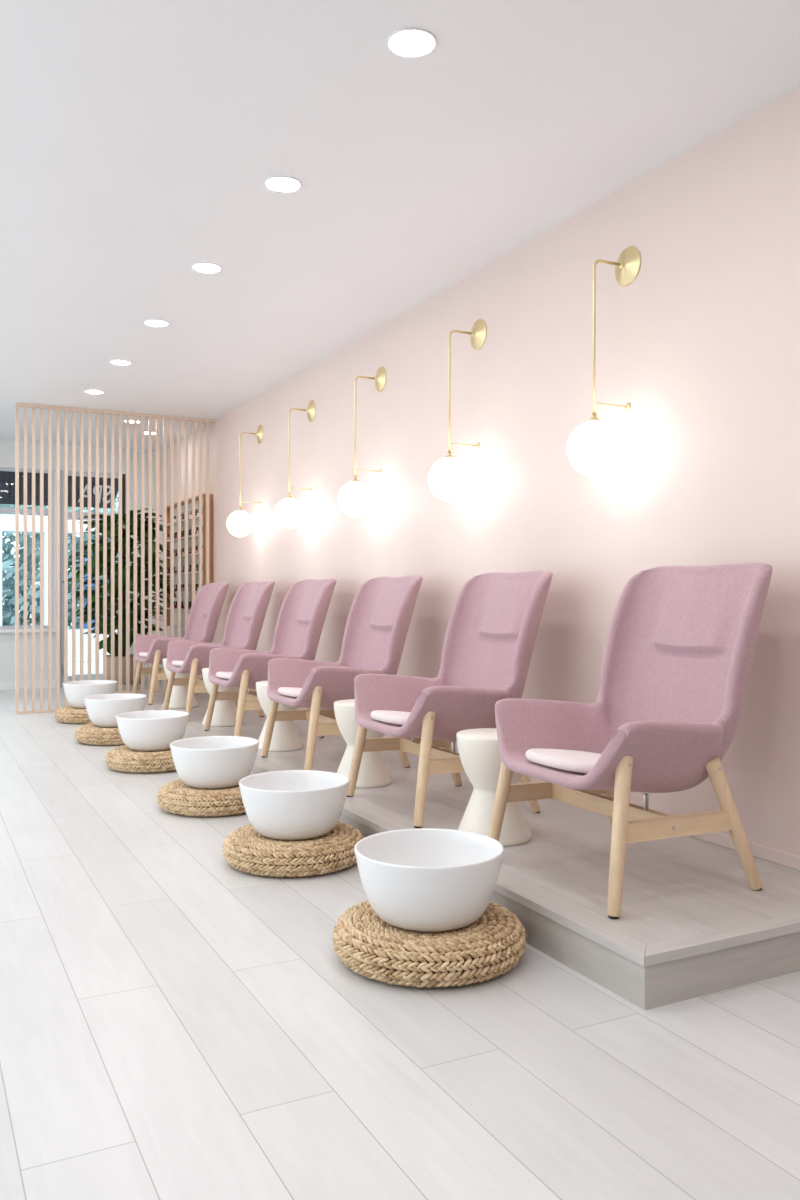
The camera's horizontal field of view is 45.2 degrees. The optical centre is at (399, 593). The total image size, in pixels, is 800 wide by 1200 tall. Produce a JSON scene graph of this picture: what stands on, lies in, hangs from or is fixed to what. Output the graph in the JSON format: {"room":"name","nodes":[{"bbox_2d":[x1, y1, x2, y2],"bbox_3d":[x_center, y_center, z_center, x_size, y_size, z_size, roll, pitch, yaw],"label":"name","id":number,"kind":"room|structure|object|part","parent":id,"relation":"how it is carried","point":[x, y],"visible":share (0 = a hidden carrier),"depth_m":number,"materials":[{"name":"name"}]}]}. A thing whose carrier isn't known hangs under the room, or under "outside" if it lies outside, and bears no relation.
{"room":"salon","nodes":[
{"label":"salon","id":0,"kind":"room"},
{"bbox_2d":[0,441,159,681],"bbox_3d":[-5.613,-0.333,10.788,5.790,2.905,0.120,0,0,-27],"label":"wall","id":1,"kind":"structure","parent":0,"point":[7,448],"depth_m":11.47,"materials":[{"name":"white paint"}]},
{"bbox_2d":[0,467,55,632],"bbox_3d":[-5.891,-0.515,10.590,4.015,1.930,0.160,0,0,-27],"label":"window","id":2,"kind":"structure","parent":1,"relation":"in","point":[3,629],"depth_m":11.41,"materials":[{"name":"grey metal"}]},
{"bbox_3d":[-5.875,0.432,10.559,4.015,0.035,0.090,0,0,-27],"label":"sill","id":3,"kind":"part","parent":2,"relation":"part of","materials":[{"name":"white"}]},
{"bbox_2d":[0,680,55,689],"bbox_3d":[-6.124,1.075,10.453,4.575,0.090,0.013,0,0,-27],"label":"baseboard","id":4,"kind":"structure","parent":1,"relation":"attached to","point":[3,685],"depth_m":11.30,"materials":[{"name":"white"}]},
{"bbox_2d":[0,471,117,507],"bbox_3d":[-6.379,-1.486,10.909,6.535,0.732,0.632,0,0,-27],"label":"awning","id":5,"kind":"object","parent":1,"relation":"attached to","point":[7,478],"visible":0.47,"depth_m":12.06,"materials":[{"name":"grey"}]},
{"bbox_2d":[60,471,125,686],"bbox_3d":[-3.741,-0.180,11.718,0.770,2.600,0.102,0,0,-27],"label":"door","id":6,"kind":"structure","parent":1,"relation":"in","point":[61,472],"depth_m":11.54,"materials":[{"name":"grey metal"}]},
{"bbox_2d":[107,654,140,683],"bbox_3d":[-3.012,0.820,10.496,0.430,0.300,0.430,0,0,-27],"label":"planter","id":7,"kind":"object","parent":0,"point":[116,655],"depth_m":10.32,"materials":[{"name":"wood"}]},
{"bbox_2d":[0,687,799,1199],"bbox_3d":[-0.802,1.180,1.342,5.990,0.120,21.320,0,0,-27],"label":"floor","id":8,"kind":"structure","parent":0,"point":[178,1022],"depth_m":2.33,"materials":[{"name":"white wood"}]},
{"bbox_2d":[55,705,91,723],"bbox_3d":[-2.743,1.057,8.524,0.597,0.123,0.598,0,0,33],"label":"woven pouf","id":9,"kind":"object","parent":8,"relation":"on","point":[65,714],"visible":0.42,"depth_m":8.26,"materials":[{"name":"brown wicker"}]},
{"bbox_2d":[63,680,117,708],"bbox_3d":[-2.742,0.892,8.524,0.463,0.220,0.463,0,0,-6],"label":"bowl","id":10,"kind":"object","parent":9,"relation":"on","point":[75,691],"visible":0.6,"depth_m":8.36,"materials":[{"name":"white ceramic"}]},
{"bbox_2d":[74,723,124,745],"bbox_3d":[-2.171,1.057,7.345,0.598,0.123,0.597,0,0,8],"label":"woven pouf","id":11,"kind":"object","parent":8,"relation":"on","point":[90,734],"visible":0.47,"depth_m":7.08,"materials":[{"name":"brown wicker"}]},
{"bbox_2d":[84,693,146,726],"bbox_3d":[-2.170,0.892,7.345,0.463,0.220,0.463,0,0,-33],"label":"bowl","id":12,"kind":"object","parent":11,"relation":"on","point":[102,709],"visible":0.78,"depth_m":7.17,"materials":[{"name":"white ceramic"}]},
{"bbox_2d":[15,403,215,713],"bbox_3d":[-2.746,-0.333,9.431,1.909,2.904,0.056,0,0,-27],"label":"slatted screen","id":13,"kind":"object","parent":8,"relation":"on","point":[17,405],"visible":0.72,"depth_m":9.35,"materials":[{"name":"brown wood"}]},
{"bbox_3d":[-3.210,1.111,9.195,0.868,0.018,0.056,0,0,-27],"label":"rail","id":14,"kind":"part","parent":13,"relation":"part of","materials":[{"name":"brown wood"}]},
{"bbox_3d":[-2.746,-1.771,9.431,1.909,0.028,0.056,0,0,-27],"label":"rail","id":15,"kind":"part","parent":13,"relation":"part of","materials":[{"name":"brown wood"}]},
{"bbox_3d":[-2.357,0.961,9.629,1.035,0.018,0.056,0,0,-27],"label":"rail","id":16,"kind":"part","parent":13,"relation":"part of","materials":[{"name":"brown wood"}]},
{"bbox_2d":[62,508,176,683],"bbox_3d":[-3.051,0.013,10.482,1.205,1.914,1.259,0,0,-17],"label":"potted plant","id":17,"kind":"object","parent":8,"relation":"on","point":[131,511],"visible":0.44,"depth_m":10.29,"materials":[{"name":"plant"}]},
{"bbox_2d":[105,745,175,772],"bbox_3d":[-1.606,1.057,6.253,0.597,0.123,0.598,0,0,-17],"label":"woven pouf","id":18,"kind":"object","parent":8,"relation":"on","point":[120,758],"visible":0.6,"depth_m":6.00,"materials":[{"name":"brown wicker"}]},
{"bbox_2d":[116,710,188,750],"bbox_3d":[-1.606,0.892,6.252,0.463,0.220,0.463,0,0,9],"label":"bowl","id":19,"kind":"object","parent":18,"relation":"on","point":[148,730],"visible":0.92,"depth_m":6.09,"materials":[{"name":"white ceramic"}]},
{"bbox_2d":[156,779,245,816],"bbox_3d":[-0.976,1.057,5.075,0.598,0.123,0.597,0,0,-43],"label":"woven pouf","id":20,"kind":"object","parent":8,"relation":"on","point":[175,797],"visible":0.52,"depth_m":4.83,"materials":[{"name":"brown wicker"}]},
{"bbox_2d":[170,736,258,788],"bbox_3d":[-0.977,0.892,5.074,0.463,0.220,0.463,0,0,42],"label":"bowl","id":21,"kind":"object","parent":20,"relation":"on","point":[206,762],"visible":0.97,"depth_m":4.92,"materials":[{"name":"white ceramic"}]},
{"bbox_2d":[222,821,364,877],"bbox_3d":[-0.443,1.057,4.044,0.598,0.123,0.597,0,0,22],"label":"woven pouf","id":22,"kind":"object","parent":8,"relation":"on","point":[245,849],"visible":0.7,"depth_m":3.82,"materials":[{"name":"brown wicker"}]},
{"bbox_2d":[239,770,349,839],"bbox_3d":[-0.443,0.892,4.045,0.463,0.220,0.463,0,0,-6],"label":"bowl","id":23,"kind":"object","parent":22,"relation":"on","point":[286,804],"visible":1,"depth_m":3.89,"materials":[{"name":"white ceramic"}]},
{"bbox_2d":[332,900,525,987],"bbox_3d":[0.090,1.057,2.982,0.597,0.123,0.598,0,0,-3],"label":"woven pouf","id":24,"kind":"object","parent":8,"relation":"on","point":[489,947],"visible":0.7,"depth_m":2.77,"materials":[{"name":"brown wicker"}]},
{"bbox_2d":[354,828,503,931],"bbox_3d":[0.090,0.892,2.983,0.463,0.220,0.463,0,0,42],"label":"bowl","id":25,"kind":"object","parent":24,"relation":"on","point":[418,879],"visible":1,"depth_m":2.84,"materials":[{"name":"white ceramic"}]},
{"bbox_2d":[76,679,799,1009],"bbox_3d":[-1.169,1.058,7.309,1.029,0.123,10.073,0,0,-27],"label":"platform","id":26,"kind":"object","parent":8,"relation":"on","point":[665,983],"visible":0.25,"depth_m":2.75,"materials":[{"name":"grey wood"}]},
{"bbox_2d":[76,675,645,965],"bbox_3d":[-1.608,0.983,7.079,0.062,0.027,10.085,0,0,-27],"label":"trim","id":27,"kind":"structure","parent":26,"relation":"attached to","point":[601,934],"depth_m":2.98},
{"bbox_2d":[84,674,799,946],"bbox_3d":[-1.158,0.983,7.343,0.979,0.026,10.023,0,0,-27],"label":"platform top","id":28,"kind":"object","parent":26,"relation":"on","point":[682,886],"visible":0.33,"depth_m":3.50,"materials":[{"name":"grey wood"}]},
{"bbox_2d":[132,582,228,704],"bbox_3d":[-2.026,0.431,8.910,0.786,1.078,0.749,0,0,-27],"label":"armchair","id":29,"kind":"object","parent":28,"relation":"on","point":[206,607],"visible":0.69,"depth_m":9.00,"materials":[{"name":"pink fabric"}]},
{"bbox_3d":[-2.457,0.730,9.051,0.135,0.475,0.051,0,0,-1],"label":"leg","id":30,"kind":"part","parent":29,"relation":"part of","materials":[{"name":"brown wood"}]},
{"bbox_2d":[139,652,147,656],"bbox_3d":[-2.205,0.569,8.819,0.355,0.072,0.397,0,0,-25],"label":"seat cushion","id":31,"kind":"object","parent":29,"relation":"on","point":[142,654],"visible":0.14,"depth_m":8.69,"materials":[{"name":"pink fabric"}]},
{"bbox_3d":[-2.165,0.730,8.479,0.051,0.475,0.135,0,0,37],"label":"leg","id":32,"kind":"part","parent":29,"relation":"part of","materials":[{"name":"brown wood"}]},
{"bbox_2d":[163,658,197,708],"bbox_3d":[-1.889,0.762,8.280,0.300,0.415,0.300,0,0,-27],"label":"side table","id":33,"kind":"object","parent":28,"relation":"on","point":[178,699],"visible":0.33,"depth_m":8.18,"materials":[{"name":"beige paint"}]},
{"bbox_2d":[163,581,274,720],"bbox_3d":[-1.460,0.431,7.799,0.786,1.078,0.749,0,0,-27],"label":"armchair","id":34,"kind":"object","parent":28,"relation":"on","point":[249,605],"visible":0.72,"depth_m":7.89,"materials":[{"name":"pink fabric"}]},
{"bbox_3d":[-1.891,0.730,7.940,0.135,0.475,0.051,0,0,-1],"label":"leg","id":35,"kind":"part","parent":34,"relation":"part of","materials":[{"name":"brown wood"}]},
{"bbox_2d":[172,660,183,666],"bbox_3d":[-1.639,0.569,7.708,0.355,0.072,0.397,0,0,-25],"label":"seat cushion","id":36,"kind":"object","parent":34,"relation":"on","point":[176,663],"visible":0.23,"depth_m":7.57,"materials":[{"name":"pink fabric"}]},
{"bbox_3d":[-1.599,0.730,7.367,0.051,0.475,0.135,0,0,37],"label":"leg","id":37,"kind":"part","parent":34,"relation":"part of","materials":[{"name":"brown wood"}]},
{"bbox_3d":[-1.175,0.750,7.585,0.204,0.439,0.051,0,0,-12],"label":"leg","id":38,"kind":"part","parent":34,"relation":"part of","materials":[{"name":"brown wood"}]},
{"bbox_2d":[202,668,242,726],"bbox_3d":[-1.323,0.762,7.169,0.300,0.415,0.300,0,0,-27],"label":"side table","id":39,"kind":"object","parent":28,"relation":"on","point":[225,711],"visible":0.34,"depth_m":7.07,"materials":[{"name":"white ceramic"}]},
{"bbox_2d":[204,578,336,737],"bbox_3d":[-0.894,0.431,6.688,0.786,1.078,0.749,0,0,-27],"label":"armchair","id":40,"kind":"object","parent":28,"relation":"on","point":[304,608],"visible":0.76,"depth_m":6.78,"materials":[{"name":"pink fabric"}]},
{"bbox_3d":[-1.325,0.730,6.829,0.135,0.475,0.051,0,0,-1],"label":"leg","id":41,"kind":"part","parent":40,"relation":"part of","materials":[{"name":"brown wood"}]},
{"bbox_2d":[216,672,232,678],"bbox_3d":[-1.073,0.569,6.597,0.355,0.072,0.397,0,0,-25],"label":"seat cushion","id":42,"kind":"object","parent":40,"relation":"on","point":[225,675],"visible":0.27,"depth_m":6.46,"materials":[{"name":"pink fabric"}]},
{"bbox_3d":[-1.033,0.730,6.256,0.051,0.475,0.135,0,0,37],"label":"leg","id":43,"kind":"part","parent":40,"relation":"part of","materials":[{"name":"brown wood"}]},
{"bbox_2d":[256,681,303,751],"bbox_3d":[-0.757,0.762,6.058,0.300,0.415,0.300,0,0,-27],"label":"side table","id":44,"kind":"object","parent":28,"relation":"on","point":[285,736],"visible":0.47,"depth_m":5.96,"materials":[{"name":"beige paint"}]},
{"bbox_2d":[261,575,422,769],"bbox_3d":[-0.328,0.431,5.577,0.786,1.078,0.749,0,0,-27],"label":"armchair","id":45,"kind":"object","parent":28,"relation":"on","point":[381,611],"visible":0.84,"depth_m":5.65,"materials":[{"name":"pink fabric"}]},
{"bbox_3d":[-0.759,0.730,5.718,0.135,0.475,0.051,0,0,-1],"label":"leg","id":46,"kind":"part","parent":45,"relation":"part of","materials":[{"name":"brown wood"}]},
{"bbox_2d":[278,687,301,696],"bbox_3d":[-0.507,0.569,5.486,0.355,0.072,0.397,0,0,-25],"label":"seat cushion","id":47,"kind":"object","parent":45,"relation":"on","point":[288,691],"visible":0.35,"depth_m":5.36,"materials":[{"name":"pink fabric"}]},
{"bbox_3d":[-0.467,0.730,5.145,0.051,0.475,0.135,0,0,37],"label":"leg","id":48,"kind":"part","parent":45,"relation":"part of","materials":[{"name":"brown wood"}]},
{"bbox_3d":[-0.043,0.750,5.362,0.204,0.439,0.051,0,0,-12],"label":"leg","id":49,"kind":"part","parent":45,"relation":"part of","materials":[{"name":"brown wood"}]},
{"bbox_2d":[334,699,391,787],"bbox_3d":[-0.191,0.762,4.947,0.300,0.415,0.300,0,0,-27],"label":"side table","id":50,"kind":"object","parent":28,"relation":"on","point":[373,771],"visible":0.42,"depth_m":4.85,"materials":[{"name":"beige paint"}]},
{"bbox_2d":[347,571,552,827],"bbox_3d":[0.238,0.431,4.465,0.786,1.078,0.749,0,0,-27],"label":"armchair","id":51,"kind":"object","parent":28,"relation":"on","point":[494,622],"visible":0.94,"depth_m":4.52,"materials":[{"name":"pink fabric"}]},
{"bbox_3d":[-0.193,0.730,4.607,0.135,0.475,0.051,0,0,-1],"label":"leg","id":52,"kind":"part","parent":51,"relation":"part of","materials":[{"name":"brown wood"}]},
{"bbox_2d":[371,710,410,724],"bbox_3d":[0.059,0.569,4.374,0.355,0.072,0.397,0,0,-25],"label":"seat cushion","id":53,"kind":"object","parent":51,"relation":"on","point":[393,717],"visible":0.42,"depth_m":4.26,"materials":[{"name":"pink fabric"}]},
{"bbox_3d":[0.099,0.730,4.034,0.051,0.475,0.135,0,0,37],"label":"leg","id":54,"kind":"part","parent":51,"relation":"part of","materials":[{"name":"brown wood"}]},
{"bbox_3d":[0.234,0.750,4.820,0.204,0.439,0.051,0,0,-39],"label":"leg","id":55,"kind":"part","parent":51,"relation":"part of","materials":[{"name":"brown wood"}]},
{"bbox_3d":[0.236,0.680,4.251,0.018,0.056,0.018,0,0,-27],"label":"support post","id":56,"kind":"part","parent":51,"relation":"part of","materials":[{"name":"silver metal"}]},
{"bbox_3d":[0.523,0.750,4.251,0.204,0.439,0.051,0,0,-12],"label":"leg","id":57,"kind":"part","parent":51,"relation":"part of","materials":[{"name":"brown wood"}]},
{"bbox_2d":[456,728,531,846],"bbox_3d":[0.375,0.762,3.836,0.300,0.415,0.300,0,0,-27],"label":"side table","id":58,"kind":"object","parent":28,"relation":"on","point":[478,749],"visible":0.61,"depth_m":3.74,"materials":[{"name":"beige paint"}]},
{"bbox_2d":[488,563,771,918],"bbox_3d":[0.804,0.431,3.354,0.786,1.078,0.749,0,0,-27],"label":"armchair","id":59,"kind":"object","parent":28,"relation":"on","point":[664,717],"visible":0.95,"depth_m":3.38,"materials":[{"name":"fabric"}]},
{"bbox_3d":[0.373,0.730,3.495,0.135,0.475,0.051,0,0,-1],"label":"leg","id":60,"kind":"part","parent":59,"relation":"part of","materials":[{"name":"brown wood"}]},
{"bbox_2d":[525,748,600,773],"bbox_3d":[0.625,0.569,3.263,0.355,0.072,0.397,0,0,-25],"label":"seat cushion","id":61,"kind":"object","parent":59,"relation":"on","point":[569,760],"visible":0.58,"depth_m":3.17,"materials":[{"name":"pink fabric"}]},
{"bbox_3d":[0.800,0.750,3.709,0.204,0.439,0.051,0,0,-39],"label":"leg","id":62,"kind":"part","parent":59,"relation":"part of","materials":[{"name":"brown wood"}]},
{"bbox_3d":[0.665,0.730,2.923,0.051,0.475,0.135,0,0,37],"label":"leg","id":63,"kind":"part","parent":59,"relation":"part of","materials":[{"name":"brown wood"}]},
{"bbox_3d":[0.802,0.680,3.140,0.018,0.056,0.018,0,0,-27],"label":"support post","id":64,"kind":"part","parent":59,"relation":"part of","materials":[{"name":"silver metal"}]},
{"bbox_3d":[1.089,0.750,3.140,0.204,0.439,0.051,0,0,-12],"label":"leg","id":65,"kind":"part","parent":59,"relation":"part of","materials":[{"name":"brown wood"}]},
{"bbox_2d":[645,913,799,966],"bbox_3d":[1.103,0.983,2.835,1.040,0.027,0.062,0,0,-27],"label":"trim","id":66,"kind":"structure","parent":26,"relation":"attached to","point":[670,950],"depth_m":2.72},
{"bbox_2d":[0,0,799,450],"bbox_3d":[-0.802,-1.835,1.342,5.990,0.100,21.320,0,0,-27],"label":"ceiling","id":67,"kind":"structure","parent":0,"point":[140,140],"depth_m":3.89,"materials":[{"name":"paint"}]},
{"bbox_2d":[84,389,103,393],"bbox_3d":[-2.696,-1.782,8.480,0.167,0.007,0.167,0,0,-27],"label":"recessed light","id":68,"kind":"object","parent":67,"relation":"in","point":[90,391],"visible":1,"depth_m":8.46,"materials":[{"name":"white"}]},
{"bbox_2d":[109,360,131,364],"bbox_3d":[-2.150,-1.782,7.406,0.167,0.007,0.167,0,0,-27],"label":"recessed light","id":69,"kind":"object","parent":67,"relation":"in","point":[116,362],"visible":1,"depth_m":7.40,"materials":[{"name":"white"}]},
{"bbox_2d":[144,319,169,326],"bbox_3d":[-1.603,-1.782,6.332,0.167,0.007,0.167,0,0,-27],"label":"recessed light","id":70,"kind":"object","parent":67,"relation":"in","point":[151,322],"visible":1,"depth_m":6.33,"materials":[{"name":"white"}]},
{"bbox_2d":[191,262,221,272],"bbox_3d":[-1.056,-1.782,5.259,0.167,0.007,0.167,0,0,-27],"label":"recessed light","id":71,"kind":"object","parent":67,"relation":"in","point":[203,267],"visible":1,"depth_m":5.25,"materials":[{"name":"white"}]},
{"bbox_2d":[264,175,301,192],"bbox_3d":[-0.509,-1.782,4.185,0.167,0.007,0.167,0,0,-27],"label":"recessed light","id":72,"kind":"object","parent":67,"relation":"in","point":[279,183],"visible":1,"depth_m":4.18,"materials":[{"name":"white"}]},
{"bbox_2d":[386,27,437,57],"bbox_3d":[0.038,-1.782,3.111,0.167,0.007,0.167,0,0,-27],"label":"recessed light","id":73,"kind":"object","parent":67,"relation":"in","point":[409,42],"visible":1,"depth_m":3.11,"materials":[{"name":"white"}]},
{"bbox_2d":[160,87,799,855],"bbox_3d":[1.823,-0.333,2.679,0.100,2.905,21.320,0,0,-27],"label":"wall","id":74,"kind":"structure","parent":0,"point":[702,347],"depth_m":4.46,"materials":[{"name":"pink paint"}]},
{"bbox_2d":[167,493,212,629],"bbox_3d":[-2.379,-0.318,10.707,0.099,1.435,1.760,0,0,-27],"label":"rack","id":75,"kind":"object","parent":74,"relation":"attached to","point":[203,494],"visible":0.34,"depth_m":10.52,"materials":[{"name":"brown wood"}]},
{"bbox_3d":[-2.773,-0.318,11.481,0.099,1.435,0.022,0,0,-27],"label":"panel","id":76,"kind":"part","parent":75,"relation":"part of","materials":[{"name":"brown wood"}]},
{"bbox_3d":[-2.383,-1.025,10.704,0.090,0.020,1.716,0,0,-27],"label":"panel","id":77,"kind":"part","parent":75,"relation":"part of","materials":[{"name":"brown wood"}]},
{"bbox_2d":[167,552,202,558],"bbox_3d":[-2.381,-0.425,10.705,0.086,0.014,1.716,0,0,-27],"label":"shelf","id":78,"kind":"object","parent":75,"relation":"attached to","point":[196,554],"depth_m":10.51,"materials":[{"name":"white wood"}]},
{"bbox_2d":[167,533,202,541],"bbox_3d":[-2.381,-0.625,10.705,0.086,0.014,1.716,0,0,-27],"label":"shelf","id":79,"kind":"object","parent":75,"relation":"attached to","point":[196,535],"depth_m":10.65,"materials":[{"name":"white wood"}]},
{"bbox_2d":[167,514,202,525],"bbox_3d":[-2.381,-0.818,10.705,0.086,0.014,1.716,0,0,-27],"label":"shelf","id":80,"kind":"object","parent":75,"relation":"attached to","point":[196,517],"depth_m":10.70,"materials":[{"name":"white wood"}]},
{"bbox_3d":[-2.339,-0.318,10.727,0.009,1.435,1.716,0,0,-27],"label":"panel","id":81,"kind":"part","parent":75,"relation":"part of","materials":[{"name":"brown wood"}]},
{"bbox_3d":[-1.985,-0.318,9.932,0.099,1.435,0.022,0,0,-27],"label":"panel","id":82,"kind":"part","parent":75,"relation":"part of","materials":[{"name":"brown wood"}]},
{"bbox_2d":[227,425,262,536],"bbox_3d":[-1.384,-1.008,8.532,0.302,1.006,0.232,0,0,-27],"label":"wall lamp","id":83,"kind":"object","parent":74,"relation":"attached to","point":[239,523],"visible":1,"depth_m":8.46,"materials":[{"name":"white glass"}]},
{"bbox_3d":[-1.415,-0.621,8.516,0.232,0.232,0.232,0,0,-27],"label":"lamp shade","id":84,"kind":"part","parent":83,"relation":"part of","materials":[{"name":"white glass"}]},
{"bbox_3d":[-1.349,-1.085,8.550,0.163,0.699,0.014,0,0,-27],"label":"stem","id":85,"kind":"part","parent":83,"relation":"part of","materials":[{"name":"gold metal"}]},
{"bbox_3d":[-1.270,-1.428,8.590,0.046,0.167,0.167,0,0,-27],"label":"wall plate","id":86,"kind":"part","parent":83,"relation":"part of","materials":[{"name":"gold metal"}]},
{"bbox_2d":[274,400,315,527],"bbox_3d":[-0.823,-1.008,7.430,0.302,1.006,0.232,0,0,-27],"label":"wall lamp","id":87,"kind":"object","parent":74,"relation":"attached to","point":[288,513],"visible":1,"depth_m":7.36,"materials":[{"name":"white glass"}]},
{"bbox_3d":[-0.854,-0.621,7.415,0.232,0.232,0.232,0,0,-27],"label":"lamp shade","id":88,"kind":"part","parent":87,"relation":"part of","materials":[{"name":"white glass"}]},
{"bbox_3d":[-0.788,-1.085,7.448,0.163,0.699,0.014,0,0,-27],"label":"stem","id":89,"kind":"part","parent":87,"relation":"part of","materials":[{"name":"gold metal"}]},
{"bbox_3d":[-0.709,-1.428,7.488,0.046,0.167,0.167,0,0,-27],"label":"wall plate","id":90,"kind":"part","parent":87,"relation":"part of","materials":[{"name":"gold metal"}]},
{"bbox_2d":[338,366,385,516],"bbox_3d":[-0.262,-1.008,6.329,0.302,1.006,0.232,0,0,-27],"label":"wall lamp","id":91,"kind":"object","parent":74,"relation":"attached to","point":[355,499],"visible":1,"depth_m":6.25,"materials":[{"name":"gold metal"}]},
{"bbox_3d":[-0.293,-0.621,6.313,0.232,0.232,0.232,0,0,-27],"label":"lamp shade","id":92,"kind":"part","parent":91,"relation":"part of","materials":[{"name":"white glass"}]},
{"bbox_3d":[-0.227,-1.085,6.346,0.163,0.699,0.014,0,0,-27],"label":"stem","id":93,"kind":"part","parent":91,"relation":"part of","materials":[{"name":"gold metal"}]},
{"bbox_3d":[-0.148,-1.428,6.387,0.046,0.167,0.167,0,0,-27],"label":"wall plate","id":94,"kind":"part","parent":91,"relation":"part of","materials":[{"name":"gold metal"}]},
{"bbox_2d":[428,319,486,500],"bbox_3d":[0.299,-1.008,5.227,0.302,1.006,0.232,0,0,-27],"label":"wall lamp","id":95,"kind":"object","parent":74,"relation":"attached to","point":[449,478],"visible":1,"depth_m":5.16,"materials":[{"name":"gold metal"}]},
{"bbox_3d":[0.268,-0.621,5.211,0.232,0.232,0.232,0,0,-27],"label":"lamp shade","id":96,"kind":"part","parent":95,"relation":"part of","materials":[{"name":"white glass"}]},
{"bbox_3d":[0.335,-1.085,5.245,0.163,0.699,0.014,0,0,-27],"label":"stem","id":97,"kind":"part","parent":95,"relation":"part of","materials":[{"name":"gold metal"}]},
{"bbox_3d":[0.413,-1.428,5.285,0.046,0.167,0.167,0,0,-27],"label":"wall plate","id":98,"kind":"part","parent":95,"relation":"part of","materials":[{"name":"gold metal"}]},
{"bbox_2d":[297,708,799,870],"bbox_3d":[-0.156,0.945,6.438,0.014,0.050,7.625,0,0,-27],"label":"baseboard","id":99,"kind":"structure","parent":74,"relation":"attached to","point":[787,859],"depth_m":3.53,"materials":[{"name":"pink paint"}]},
{"bbox_2d":[567,246,640,475],"bbox_3d":[0.861,-1.008,4.125,0.302,1.006,0.232,0,0,-27],"label":"wall lamp","id":100,"kind":"object","parent":74,"relation":"attached to","point":[594,448],"visible":1,"depth_m":4.06,"materials":[{"name":"white glass"}]},
{"bbox_3d":[0.829,-0.621,4.109,0.232,0.232,0.232,0,0,-27],"label":"lamp shade","id":101,"kind":"part","parent":100,"relation":"part of","materials":[{"name":"white glass"}]},
{"bbox_3d":[0.896,-1.085,4.143,0.163,0.699,0.014,0,0,-27],"label":"stem","id":102,"kind":"part","parent":100,"relation":"part of","materials":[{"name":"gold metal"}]},
{"bbox_3d":[0.975,-1.428,4.183,0.046,0.167,0.167,0,0,-27],"label":"wall plate","id":103,"kind":"part","parent":100,"relation":"part of","materials":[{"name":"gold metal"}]},
{"label":"outside","id":104,"kind":"structure","parent":0,"visible":0},
{"bbox_2d":[28,620,102,675],"bbox_3d":[-12.988,1.200,25.498,28.000,0.120,32.770,0,0,-27],"label":"pavement","id":105,"kind":"structure","parent":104,"point":[92,662],"depth_m":14.92,"materials":[{"name":"white"}]},
{"bbox_2d":[0,504,47,625],"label":"greenery","id":106,"kind":"object","parent":105,"relation":"on","point":[8,614],"depth_m":16.82,"materials":[{"name":"green plant"}]},
{"bbox_2d":[0,514,117,661],"bbox_3d":[-8.922,-0.080,14.652,9.400,2.440,0.510,0,0,-27],"label":"building","id":107,"kind":"structure","parent":105,"relation":"on","point":[7,521],"depth_m":15.97,"materials":[{"name":"white"}]},
{"bbox_3d":[-6.575,0.055,15.729,0.120,2.170,0.200,0,0,-27],"label":"post","id":108,"kind":"part","parent":107,"relation":"part of","materials":[{"name":"white"}]},
{"bbox_3d":[-5.889,0.055,16.079,0.120,2.170,0.200,0,0,-27],"label":"post","id":109,"kind":"part","parent":107,"relation":"part of","materials":[{"name":"white"}]},
{"bbox_3d":[-5.424,-0.080,16.686,0.240,1.500,0.060,0,0,-27],"label":"blue door","id":110,"kind":"part","parent":107,"relation":"part of","materials":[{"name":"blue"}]},
{"bbox_2d":[68,493,117,628],"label":"greenery","id":111,"kind":"object","parent":105,"relation":"on","point":[116,507],"depth_m":17.21,"materials":[{"name":"green plant"}]}
]}

